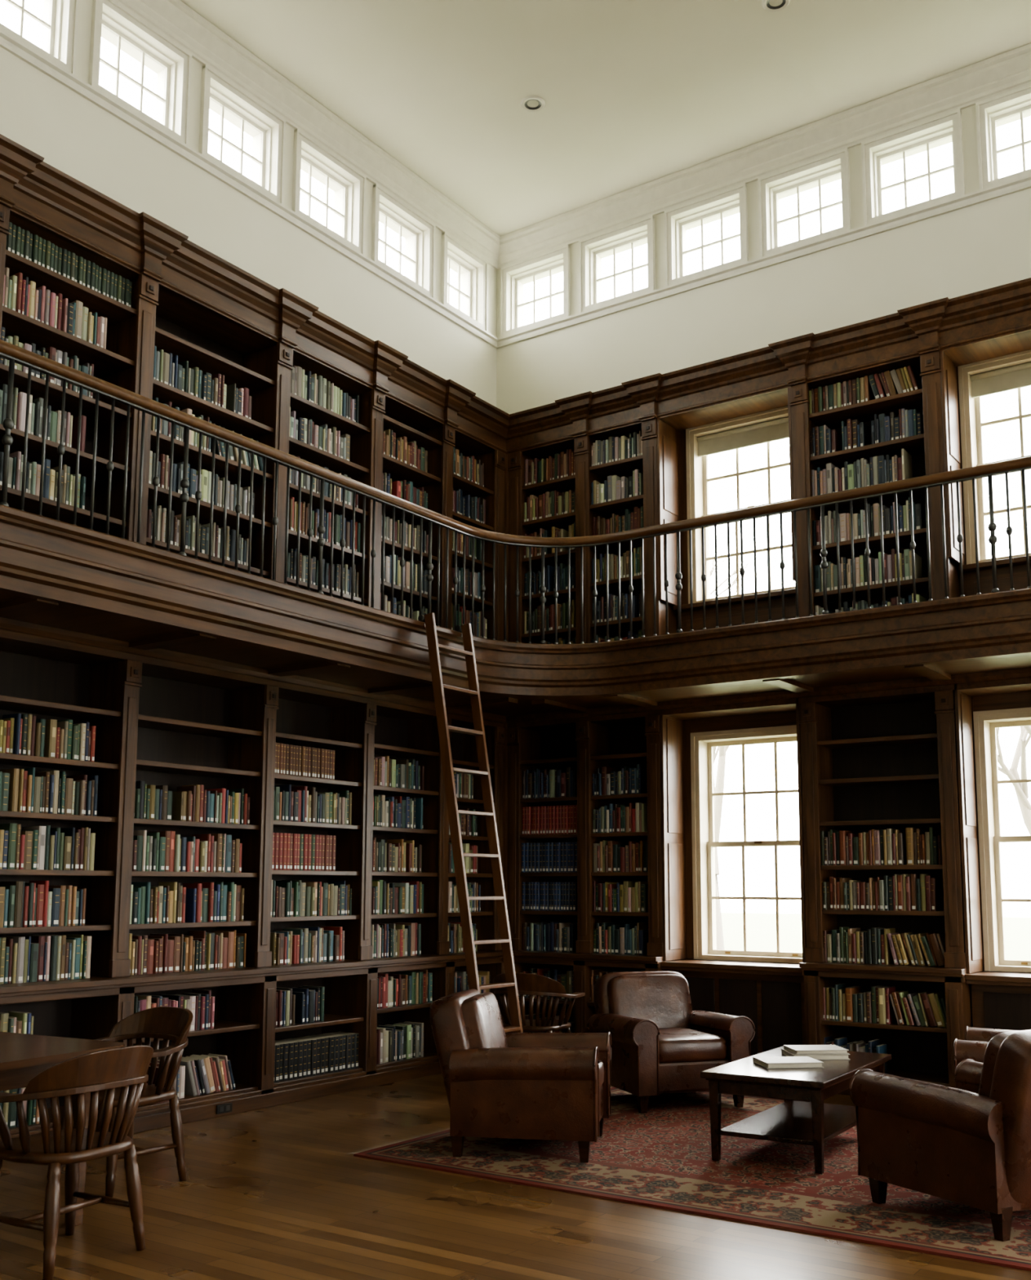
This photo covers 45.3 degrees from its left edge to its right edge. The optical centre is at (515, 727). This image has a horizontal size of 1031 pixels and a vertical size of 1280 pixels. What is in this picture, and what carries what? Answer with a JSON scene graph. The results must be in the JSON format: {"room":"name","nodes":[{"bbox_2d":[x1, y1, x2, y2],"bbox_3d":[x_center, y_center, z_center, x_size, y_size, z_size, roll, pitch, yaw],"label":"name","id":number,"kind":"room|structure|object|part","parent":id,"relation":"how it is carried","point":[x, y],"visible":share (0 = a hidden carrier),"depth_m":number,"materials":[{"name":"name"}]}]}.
{"room":"library","nodes":[
{"label":"library","id":0,"kind":"room"},
{"bbox_2d":[0,0,497,407],"bbox_3d":[-3.579,-1.476,6.520,0.260,7.360,12.020,-5,-9,35],"label":"wall","id":1,"kind":"structure","parent":0,"point":[73,135],"depth_m":8.80,"materials":[{"name":"paint"}]},
{"bbox_2d":[0,0,79,75],"bbox_3d":[-3.076,-4.456,7.531,0.236,0.682,0.780,-5,-9,35],"label":"window","id":2,"kind":"structure","parent":1,"relation":"in","point":[51,51],"depth_m":7.75,"materials":[{"name":"white wood"}]},
{"bbox_2d":[88,0,191,146],"bbox_3d":[-2.561,-4.361,8.263,0.236,0.682,0.780,-5,-9,35],"label":"window","id":3,"kind":"structure","parent":1,"relation":"in","point":[100,21],"depth_m":8.34,"materials":[{"name":"white wood"}]},
{"bbox_2d":[199,64,286,204],"bbox_3d":[-2.046,-4.266,8.995,0.236,0.682,0.780,-5,-9,35],"label":"window","id":4,"kind":"structure","parent":1,"relation":"in","point":[209,95],"depth_m":9.07,"materials":[{"name":"white wood"}]},
{"bbox_2d":[292,128,366,255],"bbox_3d":[-1.531,-4.170,9.727,0.236,0.682,0.780,-5,-9,35],"label":"window","id":5,"kind":"structure","parent":1,"relation":"in","point":[302,157],"depth_m":9.81,"materials":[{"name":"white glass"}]},
{"bbox_2d":[371,183,435,297],"bbox_3d":[-1.016,-4.075,10.459,0.236,0.682,0.780,-5,-9,35],"label":"window","id":6,"kind":"structure","parent":1,"relation":"in","point":[415,235],"depth_m":10.56,"materials":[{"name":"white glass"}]},
{"bbox_2d":[440,231,488,331],"bbox_3d":[-0.533,-3.986,11.147,0.236,0.682,0.650,-5,-9,35],"label":"window","id":7,"kind":"structure","parent":1,"relation":"in","point":[468,271],"depth_m":11.26,"materials":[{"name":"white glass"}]},
{"bbox_2d":[0,133,1030,460],"bbox_3d":[0.222,-3.381,4.100,8.989,0.310,11.489,-5,-9,35],"label":"crown molding","id":8,"kind":"structure","parent":1,"relation":"attached to","point":[201,292],"depth_m":8.81,"materials":[{"name":"brown wood"}]},
{"bbox_2d":[0,617,1030,732],"bbox_3d":[0.215,-0.897,3.783,8.989,0.100,11.489,-5,-9,35],"label":"crown molding","id":9,"kind":"structure","parent":1,"relation":"attached to","point":[18,637],"depth_m":8.57,"materials":[{"name":"brown wood"}]},
{"bbox_2d":[0,29,1030,348],"bbox_3d":[0.227,-4.481,4.234,9.000,0.075,11.500,-5,-9,35],"label":"trim","id":10,"kind":"structure","parent":1,"relation":"attached to","point":[11,44],"depth_m":9.39,"materials":[{"name":"white paint"}]},
{"bbox_2d":[0,504,1030,715],"bbox_3d":[0.215,-1.105,3.808,8.988,0.380,11.488,-5,-9,35],"label":"gallery balcony","id":11,"kind":"object","parent":1,"relation":"attached to","point":[54,573],"depth_m":7.82,"materials":[{"name":"brown wood"}]},
{"bbox_2d":[0,204,506,640],"bbox_3d":[-2.538,-1.789,7.434,0.414,2.020,8.056,-5,-9,35],"label":"built-in bookcase","id":12,"kind":"object","parent":11,"relation":"on","point":[127,360],"visible":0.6,"depth_m":8.34,"materials":[{"name":"brown wood"}]},
{"bbox_2d":[0,222,486,638],"bbox_3d":[-2.538,-1.809,7.417,0.216,1.935,7.781,-5,-9,35],"label":"books","id":13,"kind":"object","parent":12,"relation":"in","point":[21,295],"visible":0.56,"depth_m":8.01,"materials":[{"name":"paper"}]},
{"bbox_2d":[0,339,1030,644],"bbox_3d":[0.352,-1.801,3.137,7.905,0.829,10.405,-5,-9,35],"label":"gallery railing","id":14,"kind":"object","parent":11,"relation":"on","point":[14,353],"visible":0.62,"depth_m":7.88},
{"bbox_2d":[115,0,1030,270],"bbox_3d":[0.229,-5.328,4.343,9.000,0.244,11.500,-5,-9,35],"label":"trim","id":15,"kind":"structure","parent":1,"relation":"attached to","point":[962,88],"depth_m":9.72,"materials":[{"name":"white paint"}]},
{"bbox_2d":[0,1073,1030,1279],"bbox_3d":[0.207,1.900,3.418,9.520,0.100,12.020,-5,-9,35],"label":"floor","id":16,"kind":"structure","parent":0,"point":[277,1192],"depth_m":5.09,"materials":[{"name":"brown wood"}]},
{"bbox_2d":[0,1031,124,1226],"bbox_3d":[-2.608,1.626,4.598,1.060,0.725,2.100,-4,-8,29],"label":"table","id":17,"kind":"object","parent":16,"relation":"on","point":[23,1056],"visible":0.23,"depth_m":5.11,"materials":[{"name":"brown wood"}]},
{"bbox_3d":[-2.608,1.641,4.596,0.880,0.696,1.860,-4,-8,29],"label":"frame","id":18,"kind":"part","parent":17,"relation":"part of","materials":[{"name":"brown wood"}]},
{"bbox_2d":[0,1044,153,1279],"bbox_3d":[-1.701,1.612,4.727,0.518,0.792,0.622,-4,-8,31],"label":"wooden armchair","id":19,"kind":"object","parent":16,"relation":"on","point":[126,1068],"visible":1,"depth_m":4.58,"materials":[{"name":"brown wood"}]},
{"bbox_3d":[-1.733,1.608,4.746,0.440,0.043,0.468,-4,-8,31],"label":"seat","id":20,"kind":"part","parent":19,"relation":"part of","materials":[{"name":"brown wood"}]},
{"bbox_3d":[-1.700,1.310,4.766,0.518,0.184,0.622,-4,-8,31],"label":"rail","id":21,"kind":"part","parent":19,"relation":"part of","materials":[{"name":"brown wood"}]},
{"bbox_2d":[60,1006,193,1196],"bbox_3d":[-1.859,1.767,5.943,0.622,0.792,0.518,-5,-9,37],"label":"wooden armchair","id":22,"kind":"object","parent":16,"relation":"on","point":[166,1023],"visible":0.55,"depth_m":5.94,"materials":[{"name":"brown wood"}]},
{"bbox_3d":[-1.881,1.757,5.913,0.468,0.043,0.440,-5,-9,37],"label":"seat","id":23,"kind":"part","parent":22,"relation":"part of","materials":[{"name":"brown wood"}]},
{"bbox_3d":[-1.858,1.465,5.981,0.622,0.184,0.518,-5,-9,37],"label":"rail","id":24,"kind":"part","parent":22,"relation":"part of","materials":[{"name":"brown wood"}]},
{"bbox_2d":[0,950,505,1142],"bbox_3d":[-2.515,1.853,6.947,0.495,0.872,8.035,-5,-9,35],"label":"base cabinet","id":25,"kind":"object","parent":16,"relation":"on","point":[245,1031],"visible":0.56,"depth_m":7.97,"materials":[{"name":"brown wood"}]},
{"bbox_2d":[216,1102,232,1114],"bbox_3d":[-1.780,2.325,7.551,0.010,0.052,0.120,-5,-9,35],"label":"electrical outlet","id":26,"kind":"object","parent":25,"relation":"attached to","point":[224,1108],"visible":1,"depth_m":7.55,"materials":[{"name":"black plastic"}]},
{"bbox_2d":[0,921,490,1128],"bbox_3d":[-2.529,1.662,6.940,0.275,0.988,7.770,-5,-9,35],"label":"books","id":27,"kind":"object","parent":25,"relation":"in","point":[34,957],"visible":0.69,"depth_m":7.97,"materials":[{"name":"paper"}]},
{"bbox_2d":[0,650,505,977],"bbox_3d":[-2.543,0.506,7.144,0.414,1.847,8.046,-5,-9,35],"label":"built-in bookcase","id":28,"kind":"object","parent":25,"relation":"on","point":[153,731],"visible":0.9,"depth_m":8.14,"materials":[{"name":"brown wood"}]},
{"bbox_2d":[0,713,480,928],"bbox_3d":[-2.570,0.525,7.081,0.219,1.199,7.711,-5,-9,35],"label":"books","id":29,"kind":"object","parent":28,"relation":"in","point":[31,904],"visible":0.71,"depth_m":7.72,"materials":[{"name":"paper"}]},
{"bbox_2d":[417,612,523,1032],"bbox_3d":[-0.273,0.826,8.168,0.638,3.227,0.460,-5,-9,35],"label":"library ladder","id":30,"kind":"object","parent":16,"relation":"on","point":[434,647],"visible":0.89,"depth_m":8.19,"materials":[{"name":"brown wood"}]},
{"bbox_2d":[499,453,508,951],"bbox_3d":[-0.134,0.197,10.687,0.424,5.120,0.424,-5,-9,35],"label":"post","id":31,"kind":"object","parent":16,"relation":"on","point":[506,472],"visible":0.07,"depth_m":10.39,"materials":[{"name":"brown wood"}]},
{"bbox_2d":[493,973,585,1032],"bbox_3d":[0.130,2.147,8.867,0.622,0.792,0.518,-3,-8,25],"label":"wooden armchair","id":32,"kind":"object","parent":16,"relation":"on","point":[531,984],"visible":0.7,"depth_m":8.69,"materials":[{"name":"brown wood"}]},
{"bbox_3d":[0.145,2.146,8.901,0.468,0.043,0.440,-3,-8,25],"label":"seat","id":33,"kind":"part","parent":32,"relation":"part of","materials":[{"name":"brown wood"}]},
{"bbox_3d":[0.131,1.845,8.905,0.622,0.184,0.518,-3,-8,25],"label":"rail","id":34,"kind":"part","parent":32,"relation":"part of","materials":[{"name":"brown wood"}]},
{"bbox_2d":[347,1086,1030,1271],"bbox_3d":[1.731,2.231,6.416,4.400,0.011,2.910,-5,-9,35],"label":"rug","id":35,"kind":"object","parent":16,"relation":"on","point":[660,1157],"visible":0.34,"depth_m":5.96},
{"bbox_2d":[429,988,611,1162],"bbox_3d":[0.031,1.852,6.722,0.914,0.808,0.861,-1,-7,10],"label":"leather armchair","id":36,"kind":"object","parent":35,"relation":"on","point":[498,1083],"visible":1,"depth_m":6.35,"materials":[{"name":"brown leather"}]},
{"bbox_3d":[-0.237,1.811,6.774,0.368,0.715,0.670,-1,-7,10],"label":"backrest","id":37,"kind":"part","parent":36,"relation":"part of","materials":[{"name":"brown leather"}]},
{"bbox_3d":[0.047,1.871,6.373,0.761,0.461,0.190,-1,-7,10],"label":"arm","id":38,"kind":"part","parent":36,"relation":"part of","materials":[{"name":"brown leather"}]},
{"bbox_3d":[0.163,1.955,7.027,0.762,0.461,0.190,-1,-7,10],"label":"arm","id":39,"kind":"part","parent":36,"relation":"part of","materials":[{"name":"brown leather"}]},
{"bbox_2d":[598,1059,604,1088],"bbox_3d":[0.149,1.888,6.696,0.630,0.170,0.516,-1,-7,10],"label":"seat cushion","id":40,"kind":"object","parent":36,"relation":"on","point":[601,1065],"depth_m":6.72,"materials":[{"name":"brown leather"}]},
{"bbox_3d":[0.087,2.048,6.686,0.725,0.190,0.600,-1,-7,10],"label":"seat","id":41,"kind":"part","parent":36,"relation":"part of","materials":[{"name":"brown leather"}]},
{"bbox_2d":[586,970,755,1113],"bbox_3d":[0.979,2.038,8.158,0.861,0.808,0.914,3,-8,-19],"label":"leather armchair","id":42,"kind":"object","parent":35,"relation":"on","point":[660,1045],"visible":0.94,"depth_m":7.86,"materials":[{"name":"brown leather"}]},
{"bbox_3d":[0.686,2.078,7.970,0.190,0.461,0.761,3,-8,-19],"label":"arm","id":43,"kind":"part","parent":42,"relation":"part of","materials":[{"name":"brown leather"}]},
{"bbox_3d":[0.889,2.025,8.419,0.670,0.715,0.368,3,-8,-19],"label":"backrest","id":44,"kind":"part","parent":42,"relation":"part of","materials":[{"name":"brown leather"}]},
{"bbox_2d":[658,1027,726,1062],"bbox_3d":[1.017,2.063,8.040,0.516,0.170,0.630,3,-8,-19],"label":"seat cushion","id":45,"kind":"object","parent":42,"relation":"on","point":[676,1045],"depth_m":7.78,"materials":[{"name":"brown leather"}]},
{"bbox_3d":[0.996,2.229,8.079,0.600,0.190,0.725,3,-8,-19],"label":"seat","id":46,"kind":"part","parent":42,"relation":"part of","materials":[{"name":"brown leather"}]},
{"bbox_3d":[1.319,2.107,8.187,0.190,0.461,0.762,3,-8,-19],"label":"arm","id":47,"kind":"part","parent":42,"relation":"part of","materials":[{"name":"brown leather"}]},
{"bbox_2d":[700,1045,891,1173],"bbox_3d":[1.545,2.032,6.665,0.650,0.445,1.220,-4,-9,32],"label":"coffee table","id":48,"kind":"object","parent":35,"relation":"on","point":[814,1122],"visible":0.75,"depth_m":6.33,"materials":[{"name":"brown wood"}]},
{"bbox_2d":[752,1056,824,1068],"bbox_3d":[1.454,1.783,6.590,0.310,0.028,0.240,1,-7,-7],"label":"hardcover book","id":49,"kind":"object","parent":48,"relation":"on","point":[768,1062],"visible":1,"depth_m":6.51,"materials":[{"name":"paper"}]},
{"bbox_2d":[781,1048,850,1059],"bbox_3d":[1.677,1.823,6.907,0.320,0.030,0.240,1,-7,-3],"label":"hardcover book","id":50,"kind":"object","parent":48,"relation":"on","point":[817,1056],"visible":0.6,"depth_m":6.80,"materials":[{"name":"paper"}]},
{"bbox_2d":[783,1044,848,1054],"bbox_3d":[1.678,1.796,6.904,0.300,0.022,0.230,1,-7,-5],"label":"hardcover book","id":51,"kind":"object","parent":50,"relation":"on","point":[796,1049],"visible":1,"depth_m":6.82,"materials":[{"name":"paper"}]},
{"bbox_2d":[848,1029,1030,1241],"bbox_3d":[2.094,1.684,5.359,0.861,0.808,0.914,4,-8,-29],"label":"leather armchair","id":52,"kind":"object","parent":35,"relation":"on","point":[969,1144],"visible":1,"depth_m":5.08,"materials":[{"name":"brown leather"}]},
{"bbox_3d":[1.765,1.734,5.255,0.190,0.461,0.762,4,-8,-29],"label":"arm","id":53,"kind":"part","parent":52,"relation":"part of","materials":[{"name":"brown leather"}]},
{"bbox_3d":[2.350,1.777,5.578,0.190,0.461,0.761,4,-8,-29],"label":"arm","id":54,"kind":"part","parent":52,"relation":"part of","materials":[{"name":"brown leather"}]},
{"bbox_3d":[2.227,1.608,5.129,0.670,0.715,0.368,4,-8,-29],"label":"backrest","id":55,"kind":"part","parent":52,"relation":"part of","materials":[{"name":"brown leather"}]},
{"bbox_3d":[2.066,1.887,5.383,0.600,0.190,0.725,4,-8,-29],"label":"seat","id":56,"kind":"part","parent":52,"relation":"part of","materials":[{"name":"brown leather"}]},
{"bbox_2d":[953,1026,1017,1071],"bbox_3d":[2.946,1.874,6.825,0.914,0.808,0.861,-3,-8,25],"label":"leather armchair","id":57,"kind":"object","parent":35,"relation":"on","point":[975,1045],"visible":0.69,"depth_m":6.66,"materials":[{"name":"brown leather"}]},
{"bbox_3d":[2.737,1.902,6.548,0.762,0.461,0.190,-3,-8,25],"label":"arm","id":58,"kind":"part","parent":57,"relation":"part of","materials":[{"name":"brown leather"}]},
{"bbox_3d":[3.019,1.980,7.151,0.761,0.461,0.190,-3,-8,25],"label":"arm","id":59,"kind":"part","parent":57,"relation":"part of","materials":[{"name":"brown leather"}]},
{"bbox_2d":[506,950,982,1095],"bbox_3d":[2.467,2.072,8.547,6.000,0.872,0.495,-5,-9,35],"label":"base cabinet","id":60,"kind":"object","parent":16,"relation":"on","point":[923,1053],"visible":0.33,"depth_m":8.60,"materials":[{"name":"brown wood"}]},
{"bbox_2d":[518,921,946,1073],"bbox_3d":[2.421,1.889,8.594,5.698,0.988,0.271,-5,-9,35],"label":"books","id":61,"kind":"object","parent":60,"relation":"in","point":[882,1004],"visible":0.59,"depth_m":8.56,"materials":[{"name":"paper"}]},
{"bbox_2d":[506,689,966,968],"bbox_3d":[2.493,0.727,8.754,6.021,1.847,0.414,-5,-9,35],"label":"built-in bookcase","id":62,"kind":"object","parent":60,"relation":"on","point":[864,768],"visible":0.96,"depth_m":8.98,"materials":[{"name":"brown wood"}]},
{"bbox_2d":[521,764,942,912],"bbox_3d":[2.445,0.739,8.771,5.698,1.174,0.214,-5,-9,35],"label":"books","id":63,"kind":"object","parent":62,"relation":"in","point":[887,846],"visible":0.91,"depth_m":9.74,"materials":[{"name":"paper"}]},
{"bbox_2d":[180,0,1030,236],"bbox_3d":[0.230,-5.525,4.368,9.520,0.150,12.020,-5,-9,35],"label":"ceiling","id":64,"kind":"structure","parent":0,"point":[635,93],"depth_m":9.08,"materials":[{"name":"paint"}]},
{"bbox_2d":[520,96,545,111],"bbox_3d":[0.134,-4.789,9.485,0.190,0.011,0.190,-5,-9,35],"label":"recessed light","id":65,"kind":"object","parent":64,"relation":"in","point":[530,104],"visible":1,"depth_m":9.48,"materials":[{"name":"metal"}]},
{"bbox_2d":[761,0,790,12],"bbox_3d":[1.768,-4.924,8.384,0.190,0.011,0.190,-5,-9,35],"label":"recessed light","id":66,"kind":"object","parent":64,"relation":"in","point":[766,5],"visible":1,"depth_m":8.41,"materials":[{"name":"metal"}]},
{"bbox_2d":[496,94,1030,973],"bbox_3d":[3.582,-1.178,8.674,9.000,7.360,0.260,-5,-9,35],"label":"wall","id":67,"kind":"structure","parent":0,"point":[985,245],"depth_m":9.86,"materials":[{"name":"paint"}]},
{"bbox_2d":[500,244,570,337],"bbox_3d":[0.232,-3.960,11.333,0.745,0.682,0.236,-5,-9,35],"label":"window","id":68,"kind":"structure","parent":67,"relation":"in","point":[564,264],"depth_m":11.38,"materials":[{"name":"white wood"}]},
{"bbox_2d":[578,214,655,312],"bbox_3d":[0.935,-4.020,10.847,0.745,0.682,0.236,-5,-9,35],"label":"window","id":69,"kind":"structure","parent":67,"relation":"in","point":[648,235],"depth_m":10.88,"materials":[{"name":"white wood"}]},
{"bbox_2d":[664,182,748,286],"bbox_3d":[1.638,-4.080,10.360,0.745,0.682,0.236,-5,-9,35],"label":"window","id":70,"kind":"structure","parent":67,"relation":"in","point":[740,204],"depth_m":10.39,"materials":[{"name":"white wood"}]},
{"bbox_2d":[657,387,806,1055],"bbox_3d":[1.693,0.040,9.414,1.174,5.120,0.440,-5,-9,35],"label":"window surround","id":71,"kind":"object","parent":67,"relation":"attached to","point":[771,994],"visible":0.41,"depth_m":9.53,"materials":[{"name":"brown wood"}]},
{"bbox_2d":[507,351,960,644],"bbox_3d":[2.502,-1.568,9.046,6.026,2.020,0.414,-5,-9,35],"label":"built-in bookcase","id":72,"kind":"object","parent":67,"relation":"attached to","point":[926,451],"visible":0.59,"depth_m":9.24,"materials":[{"name":"brown wood"}]},
{"bbox_2d":[524,365,926,644],"bbox_3d":[2.455,-1.605,9.068,5.687,1.899,0.216,-5,-9,35],"label":"books","id":73,"kind":"object","parent":72,"relation":"in","point":[881,469],"visible":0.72,"depth_m":9.14,"materials":[{"name":"paper"}]},
{"bbox_2d":[685,405,795,604],"bbox_3d":[1.886,-1.742,9.861,1.010,1.490,0.270,-5,-9,35],"label":"window","id":74,"kind":"structure","parent":67,"relation":"in","point":[770,425],"depth_m":9.99,"materials":[{"name":"beige paint"}]},
{"bbox_2d":[690,724,802,963],"bbox_3d":[1.878,0.896,9.523,1.010,1.770,0.270,-5,-9,35],"label":"window","id":75,"kind":"structure","parent":67,"relation":"in","point":[702,744],"depth_m":9.66,"materials":[{"name":"beige paint"}]},
{"bbox_2d":[757,147,851,257],"bbox_3d":[2.341,-4.140,9.874,0.745,0.682,0.236,-5,-9,35],"label":"window","id":76,"kind":"structure","parent":67,"relation":"in","point":[842,170],"depth_m":9.89,"materials":[{"name":"white wood"}]},
{"bbox_2d":[861,108,964,225],"bbox_3d":[3.043,-4.200,9.387,0.745,0.682,0.236,-5,-9,35],"label":"window","id":77,"kind":"structure","parent":67,"relation":"in","point":[954,132],"depth_m":9.39,"materials":[{"name":"white wood"}]},
{"bbox_2d":[939,351,1030,1030],"bbox_3d":[3.522,-0.117,8.148,1.156,5.120,0.440,-5,-9,35],"label":"window surround","id":78,"kind":"object","parent":67,"relation":"attached to","point":[1001,1000],"visible":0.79,"depth_m":8.38,"materials":[{"name":"brown wood"}]},
{"bbox_2d":[957,349,1030,564],"bbox_3d":[3.674,-1.895,8.623,1.010,1.490,0.270,-5,-9,35],"label":"window","id":79,"kind":"structure","parent":67,"relation":"in","point":[977,380],"depth_m":8.80,"materials":[{"name":"beige paint"}]},
{"bbox_2d":[973,706,1030,972],"bbox_3d":[3.666,0.743,8.285,1.010,1.770,0.270,-5,-9,35],"label":"window","id":80,"kind":"structure","parent":67,"relation":"in","point":[986,722],"depth_m":8.47,"materials":[{"name":"beige paint"}]},
{"bbox_2d":[975,84,1030,190],"bbox_3d":[3.746,-4.260,8.900,0.745,0.682,0.236,-5,-9,35],"label":"window","id":81,"kind":"structure","parent":67,"relation":"in","point":[1022,108],"depth_m":9.00,"materials":[{"name":"white wood"}]},
{"label":"outside","id":82,"kind":"structure","parent":0,"visible":0},
{"bbox_2d":[720,912,1030,960],"bbox_3d":[17.138,6.176,35.276,60.000,0.100,59.400,-5,-9,35],"label":"lawn","id":83,"kind":"structure","parent":82,"point":[761,927],"depth_m":41.21,"materials":[{"name":"green plant"}]},
{"bbox_2d":[710,538,757,950],"bbox_3d":[3.585,0.261,21.708,3.895,8.128,4.085,4,-8,-27],"label":"bare tree","id":84,"kind":"object","parent":83,"relation":"on","point":[722,750],"visible":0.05,"depth_m":21.43,"materials":[{"name":"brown plant"}]},
{"bbox_2d":[995,725,1030,835],"bbox_3d":[8.251,0.762,16.590,4.942,5.870,3.689,5,-8,-31],"label":"bare tree","id":85,"kind":"object","parent":83,"relation":"on","point":[1021,789],"visible":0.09,"depth_m":17.30,"materials":[{"name":"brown plant"}]}
]}

